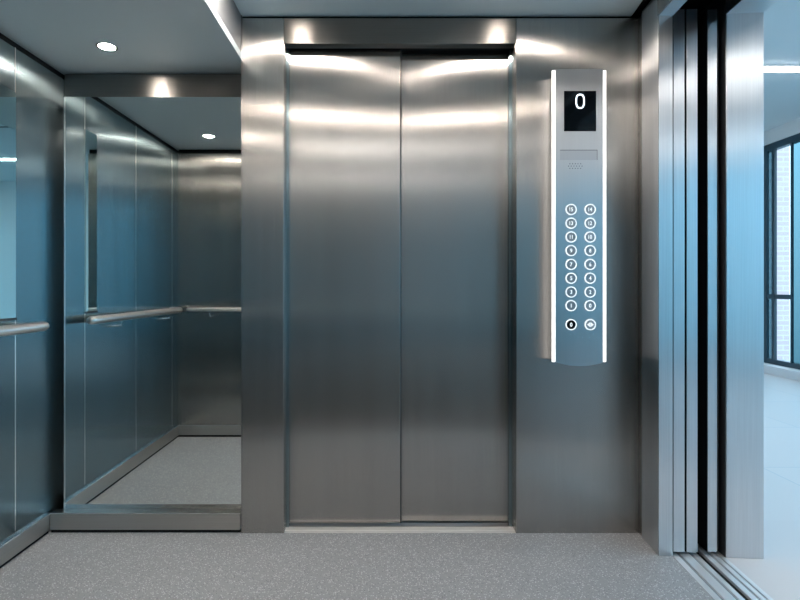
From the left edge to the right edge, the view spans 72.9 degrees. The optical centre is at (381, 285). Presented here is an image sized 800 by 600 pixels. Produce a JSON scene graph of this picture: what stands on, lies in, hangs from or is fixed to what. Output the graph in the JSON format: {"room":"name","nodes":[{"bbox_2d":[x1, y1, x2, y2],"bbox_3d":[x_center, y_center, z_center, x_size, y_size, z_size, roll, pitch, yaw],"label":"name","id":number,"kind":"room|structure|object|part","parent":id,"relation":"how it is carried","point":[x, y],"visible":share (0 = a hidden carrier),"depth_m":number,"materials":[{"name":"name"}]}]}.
{"room":"elevator interior","nodes":[
{"label":"elevator interior","id":0,"kind":"room"},
{"bbox_2d":[0,33,64,544],"bbox_3d":[-1.473,0.048,1.654,0.061,2.034,1.708,0,0,0],"label":"wall","id":1,"kind":"structure","parent":0,"point":[31,364],"depth_m":2.26,"materials":[{"name":"metal"}]},
{"bbox_3d":[-1.459,0.039,1.855,0.030,1.952,0.545,0,0,0],"label":"wall panel","id":2,"kind":"part","parent":1,"relation":"part of","materials":[{"name":"metal"}]},
{"bbox_2d":[0,84,16,321],"bbox_3d":[-1.439,-0.314,2.076,0.008,0.895,0.102,0,0,0],"label":"wall mirror","id":3,"kind":"object","parent":1,"relation":"attached to","point":[7,96],"visible":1,"depth_m":2.08,"materials":[{"name":"clear glass"}]},
{"bbox_3d":[-1.439,0.129,2.076,0.008,0.009,0.102,0,0,0],"label":"trim","id":4,"kind":"part","parent":3,"relation":"part of","materials":[{"name":"silver metal"}]},
{"bbox_2d":[0,321,48,336],"bbox_3d":[-1.406,0.181,1.630,0.106,0.076,1.174,0,0,0],"label":"handrail","id":5,"kind":"object","parent":1,"relation":"attached to","point":[14,329],"visible":1,"depth_m":2.05,"materials":[{"name":"silver metal"}]},
{"bbox_2d":[0,513,49,567],"bbox_3d":[-1.438,1.022,1.639,0.013,0.086,1.390,0,0,0],"label":"baseboard","id":6,"kind":"structure","parent":1,"relation":"attached to","point":[11,548],"depth_m":2.17,"materials":[{"name":"metal"}]},
{"bbox_2d":[0,0,647,74],"bbox_3d":[-0.106,-1.093,1.659,2.795,0.249,1.718,0,0,0],"label":"ceiling","id":7,"kind":"structure","parent":0,"point":[150,36],"depth_m":2.21,"materials":[{"name":"white paint"}]},
{"bbox_2d":[96,41,117,50],"bbox_3d":[-1.110,-0.967,2.184,0.080,0.004,0.080,0,0,0],"label":"recessed light","id":8,"kind":"object","parent":7,"relation":"in","point":[107,46],"visible":1,"depth_m":2.18,"materials":[{"name":"silver metal"}]},
{"bbox_3d":[-1.056,-0.989,1.659,0.897,0.040,1.718,0,0,0],"label":"panel","id":9,"kind":"part","parent":7,"relation":"part of","materials":[{"name":"white paint"}]},
{"bbox_3d":[-0.609,-1.093,1.565,0.004,0.168,1.529,0,0,0],"label":"step panel","id":10,"kind":"part","parent":7,"relation":"part of","materials":[{"name":"metal"}]},
{"bbox_3d":[0.236,-1.182,1.615,1.686,0.030,1.630,0,0,0],"label":"panel","id":11,"kind":"part","parent":7,"relation":"part of","materials":[{"name":"grey paint"}]},
{"bbox_2d":[65,15,638,532],"bbox_3d":[-0.169,-0.051,2.419,2.551,2.232,0.178,0,0,0],"label":"wall","id":12,"kind":"structure","parent":0,"point":[575,429],"depth_m":2.33,"materials":[{"name":"metal"}]},
{"bbox_2d":[50,509,240,531],"bbox_3d":[-1.021,1.022,2.353,0.819,0.086,0.046,0,0,0],"label":"baseboard","id":13,"kind":"structure","parent":12,"relation":"attached to","point":[61,520],"depth_m":2.33,"materials":[{"name":"metal"}]},
{"bbox_2d":[64,97,240,508],"bbox_3d":[-1.003,0.091,2.417,0.789,1.843,0.082,0,0,0],"label":"wall mirror","id":14,"kind":"object","parent":12,"relation":"attached to","point":[152,185],"visible":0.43,"depth_m":2.38,"materials":[{"name":"clear glass"}]},
{"bbox_3d":[-1.396,0.091,2.417,0.004,1.843,0.082,0,0,0],"label":"edge trim","id":15,"kind":"part","parent":14,"relation":"part of","materials":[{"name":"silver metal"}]},
{"bbox_3d":[-0.606,-0.051,2.420,0.003,2.232,0.176,0,0,0],"label":"panel","id":16,"kind":"part","parent":12,"relation":"part of","materials":[{"name":"metal"}]},
{"bbox_3d":[-0.513,-0.045,2.380,0.180,2.219,0.100,0,0,0],"label":"wall panel","id":17,"kind":"part","parent":12,"relation":"part of","materials":[{"name":"metal"}]},
{"bbox_3d":[-0.428,0.010,2.386,0.012,2.109,0.088,0,0,0],"label":"panel","id":18,"kind":"part","parent":12,"relation":"part of","materials":[{"name":"metal"}]},
{"bbox_2d":[286,48,511,526],"bbox_3d":[0.080,-0.004,2.417,1.014,2.137,0.063,0,0,0],"label":"door","id":19,"kind":"structure","parent":12,"relation":"in","point":[399,162],"depth_m":2.40,"materials":[{"name":"metal"}]},
{"bbox_3d":[-0.173,-0.011,2.406,0.508,2.121,0.018,0,0,0],"label":"panel","id":20,"kind":"part","parent":19,"relation":"part of","materials":[{"name":"metal"}]},
{"bbox_3d":[0.320,-0.006,2.433,0.535,2.116,0.030,0,0,0],"label":"panel","id":21,"kind":"part","parent":19,"relation":"part of","materials":[{"name":"metal"}]},
{"bbox_2d":[284,521,515,532],"bbox_3d":[0.077,1.078,2.397,0.999,0.033,0.127,0,0,0],"label":"door sill","id":22,"kind":"structure","parent":12,"relation":"attached to","point":[404,526],"depth_m":2.38,"materials":[{"name":"silver metal"}]},
{"bbox_3d":[0.077,1.079,2.442,0.999,0.032,0.035,0,0,0],"label":"sill rail","id":23,"kind":"part","parent":22,"relation":"part of","materials":[{"name":"silver metal"}]},
{"bbox_3d":[0.077,1.079,2.362,0.999,0.032,0.059,0,0,0],"label":"sill plate","id":24,"kind":"part","parent":22,"relation":"part of","materials":[{"name":"silver metal"}]},
{"bbox_3d":[0.077,-1.099,2.356,0.999,0.110,0.049,0,0,0],"label":"header panel","id":25,"kind":"part","parent":12,"relation":"part of","materials":[{"name":"metal"}]},
{"bbox_3d":[0.583,0.010,2.386,0.012,2.109,0.088,0,0,0],"label":"panel","id":26,"kind":"part","parent":12,"relation":"part of","materials":[{"name":"metal"}]},
{"bbox_3d":[0.843,-0.045,2.380,0.529,2.219,0.100,0,0,0],"label":"wall panel","id":27,"kind":"part","parent":12,"relation":"part of","materials":[{"name":"metal"}]},
{"bbox_2d":[552,69,605,365],"bbox_3d":[0.828,-0.287,2.299,0.227,1.248,0.061,0,0,0],"label":"control panel","id":28,"kind":"object","parent":12,"relation":"attached to","point":[578,95],"visible":1,"depth_m":2.27,"materials":[{"name":"metal"}]},
{"bbox_2d":[0,373,799,599],"bbox_3d":[1.100,1.095,1.150,7.400,0.060,12.700,0,0,0],"label":"floor","id":29,"kind":"structure","parent":0,"point":[60,565],"depth_m":2.07,"materials":[{"name":"carpet"}]},
{"bbox_2d":[764,363,799,380],"bbox_3d":[4.840,1.015,1.150,0.320,0.100,12.700,0,0,0],"label":"window sill","id":30,"kind":"structure","parent":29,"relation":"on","point":[786,372],"depth_m":6.34,"materials":[{"name":"white paint"}]},
{"bbox_2d":[639,0,658,555],"bbox_3d":[1.119,-0.066,2.237,0.040,2.262,0.209,0,0,5],"label":"wall","id":31,"kind":"structure","parent":0,"point":[648,1],"depth_m":2.30,"materials":[{"name":"metal"}]},
{"bbox_2d":[642,0,686,555],"bbox_3d":[1.080,-0.050,1.554,0.060,2.230,1.480,0,0,4],"label":"door frame","id":32,"kind":"structure","parent":31,"relation":"attached to","point":[665,9],"depth_m":2.14,"materials":[{"name":"metal"}]},
{"bbox_3d":[1.123,-0.050,2.213,0.055,2.231,0.160,0,0,4],"label":"jamb post","id":33,"kind":"part","parent":32,"relation":"part of","materials":[{"name":"metal"}]},
{"bbox_3d":[1.077,-1.110,1.475,0.056,0.089,1.320,0,0,4],"label":"head casing","id":34,"kind":"part","parent":32,"relation":"part of","materials":[{"name":"metal"}]},
{"bbox_2d":[673,552,744,599],"bbox_3d":[1.174,1.089,1.724,0.104,0.051,1.430,0,0,4],"label":"door sill","id":35,"kind":"structure","parent":31,"relation":"attached to","point":[706,576],"depth_m":1.98,"materials":[{"name":"silver metal"}]},
{"bbox_3d":[1.134,1.089,1.726,0.024,0.051,1.430,0,0,4],"label":"sill rail","id":36,"kind":"part","parent":35,"relation":"part of","materials":[{"name":"silver metal"}]},
{"bbox_2d":[697,543,773,599],"bbox_3d":[1.285,1.089,1.717,0.074,0.051,1.430,0,0,4],"label":"door sill","id":37,"kind":"structure","parent":31,"relation":"attached to","point":[737,578],"depth_m":1.99,"materials":[{"name":"silver metal"}]},
{"bbox_3d":[1.289,1.089,1.717,0.017,0.051,1.430,0,0,4],"label":"sill rail","id":38,"kind":"part","parent":37,"relation":"part of","materials":[{"name":"silver metal"}]},
{"bbox_3d":[1.313,1.089,1.715,0.017,0.051,1.430,0,0,4],"label":"sill rail","id":39,"kind":"part","parent":37,"relation":"part of","materials":[{"name":"silver metal"}]},
{"bbox_2d":[764,0,799,131],"bbox_3d":[3.025,-1.985,1.150,3.550,0.100,12.700,0,0,0],"label":"ceiling","id":40,"kind":"structure","parent":0,"point":[781,20],"depth_m":4.64,"materials":[{"name":"white paint"}]},
{"bbox_2d":[764,65,799,71],"bbox_3d":[3.200,-1.927,4.793,3.000,0.023,0.110,0,0,0],"label":"recessed light","id":41,"kind":"object","parent":40,"relation":"in","point":[767,68],"visible":0.02,"depth_m":4.76,"materials":[{"name":"silver metal"}]},
{"bbox_2d":[764,118,799,145],"bbox_3d":[4.900,-1.850,1.150,0.200,0.170,12.700,0,0,0],"label":"wall","id":42,"kind":"structure","parent":0,"point":[791,128],"depth_m":6.48,"materials":[{"name":"white paint"}]},
{"bbox_2d":[764,133,799,369],"bbox_3d":[4.855,-0.400,1.150,0.090,2.730,12.700,0,0,0],"label":"window","id":43,"kind":"structure","parent":42,"relation":"in","point":[771,296],"depth_m":6.63,"materials":[{"name":"black metal"}]},
{"bbox_3d":[4.826,-0.390,7.090,0.004,2.590,0.820,0,0,0],"label":"pane","id":44,"kind":"part","parent":43,"relation":"part of","materials":[{"name":"blue glass"}]},
{"bbox_3d":[4.860,-1.725,1.150,0.080,0.080,12.700,0,0,0],"label":"frame","id":45,"kind":"part","parent":43,"relation":"part of","materials":[{"name":"blue paint"}]},
{"bbox_3d":[4.860,0.935,1.150,0.080,0.060,12.700,0,0,0],"label":"frame","id":46,"kind":"part","parent":43,"relation":"part of","materials":[{"name":"blue paint"}]},
{"bbox_3d":[4.826,-0.390,5.794,0.004,2.590,1.128,0,0,0],"label":"pane","id":47,"kind":"part","parent":43,"relation":"part of","materials":[{"name":"blue glass"}]},
{"bbox_3d":[-0.497,-0.365,4.096,4.207,3.140,6.807,0,0,0],"label":"wall","id":48,"kind":"structure","parent":0,"visible":0},
{"bbox_2d":[680,0,725,556],"bbox_3d":[1.216,-0.125,1.636,0.202,2.480,1.660,0,0,4],"label":"elevator door frame","id":49,"kind":"structure","parent":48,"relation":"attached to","point":[701,6],"depth_m":2.14,"materials":[{"name":"black"}]},
{"bbox_2d":[673,9,696,551],"bbox_3d":[1.208,-0.021,2.284,0.096,2.148,0.288,0,0,4],"label":"door","id":50,"kind":"structure","parent":49,"relation":"in","point":[684,20],"depth_m":2.14,"materials":[{"name":"metal"}]},
{"bbox_3d":[1.185,-0.021,2.285,0.043,2.148,0.288,0,0,4],"label":"panel","id":51,"kind":"part","parent":50,"relation":"part of","materials":[{"name":"metal"}]},
{"bbox_3d":[1.235,-0.021,2.282,0.042,2.148,0.288,0,0,4],"label":"panel","id":52,"kind":"part","parent":50,"relation":"part of","materials":[{"name":"metal"}]},
{"bbox_2d":[697,9,718,551],"bbox_3d":[1.321,-0.021,2.281,0.050,2.148,0.280,0,0,4],"label":"door","id":53,"kind":"structure","parent":48,"relation":"in","point":[708,22],"depth_m":2.15,"materials":[{"name":"metal"}]},
{"bbox_3d":[1.317,-0.021,2.281,0.036,2.148,0.280,0,0,4],"label":"panel","id":54,"kind":"part","parent":53,"relation":"part of","materials":[{"name":"metal"}]},
{"bbox_2d":[696,552,747,599],"bbox_3d":[1.228,1.130,1.570,0.021,0.110,1.730,0,0,4],"label":"gap","id":55,"kind":"structure","parent":48,"relation":"attached to","point":[700,555],"depth_m":2.00,"materials":[{"name":"black"}]},
{"bbox_2d":[726,0,778,558],"bbox_3d":[1.388,-0.100,1.625,0.142,2.330,1.660,0,0,4],"label":"door frame","id":56,"kind":"structure","parent":48,"relation":"attached to","point":[744,18],"depth_m":2.11,"materials":[{"name":"metal"}]},
{"bbox_3d":[1.378,-1.125,1.456,0.142,0.120,1.320,0,0,4],"label":"head casing","id":57,"kind":"part","parent":56,"relation":"part of","materials":[{"name":"metal"}]},
{"label":"outside","id":58,"kind":"structure","parent":0,"visible":0},
{"bbox_2d":[777,146,788,360],"bbox_3d":[8.900,0.015,12.150,0.357,8.100,0.380,0,0,0],"label":"brick pillar","id":59,"kind":"structure","parent":58,"point":[782,154],"depth_m":12.00,"materials":[{"name":"white paint"}]}
]}

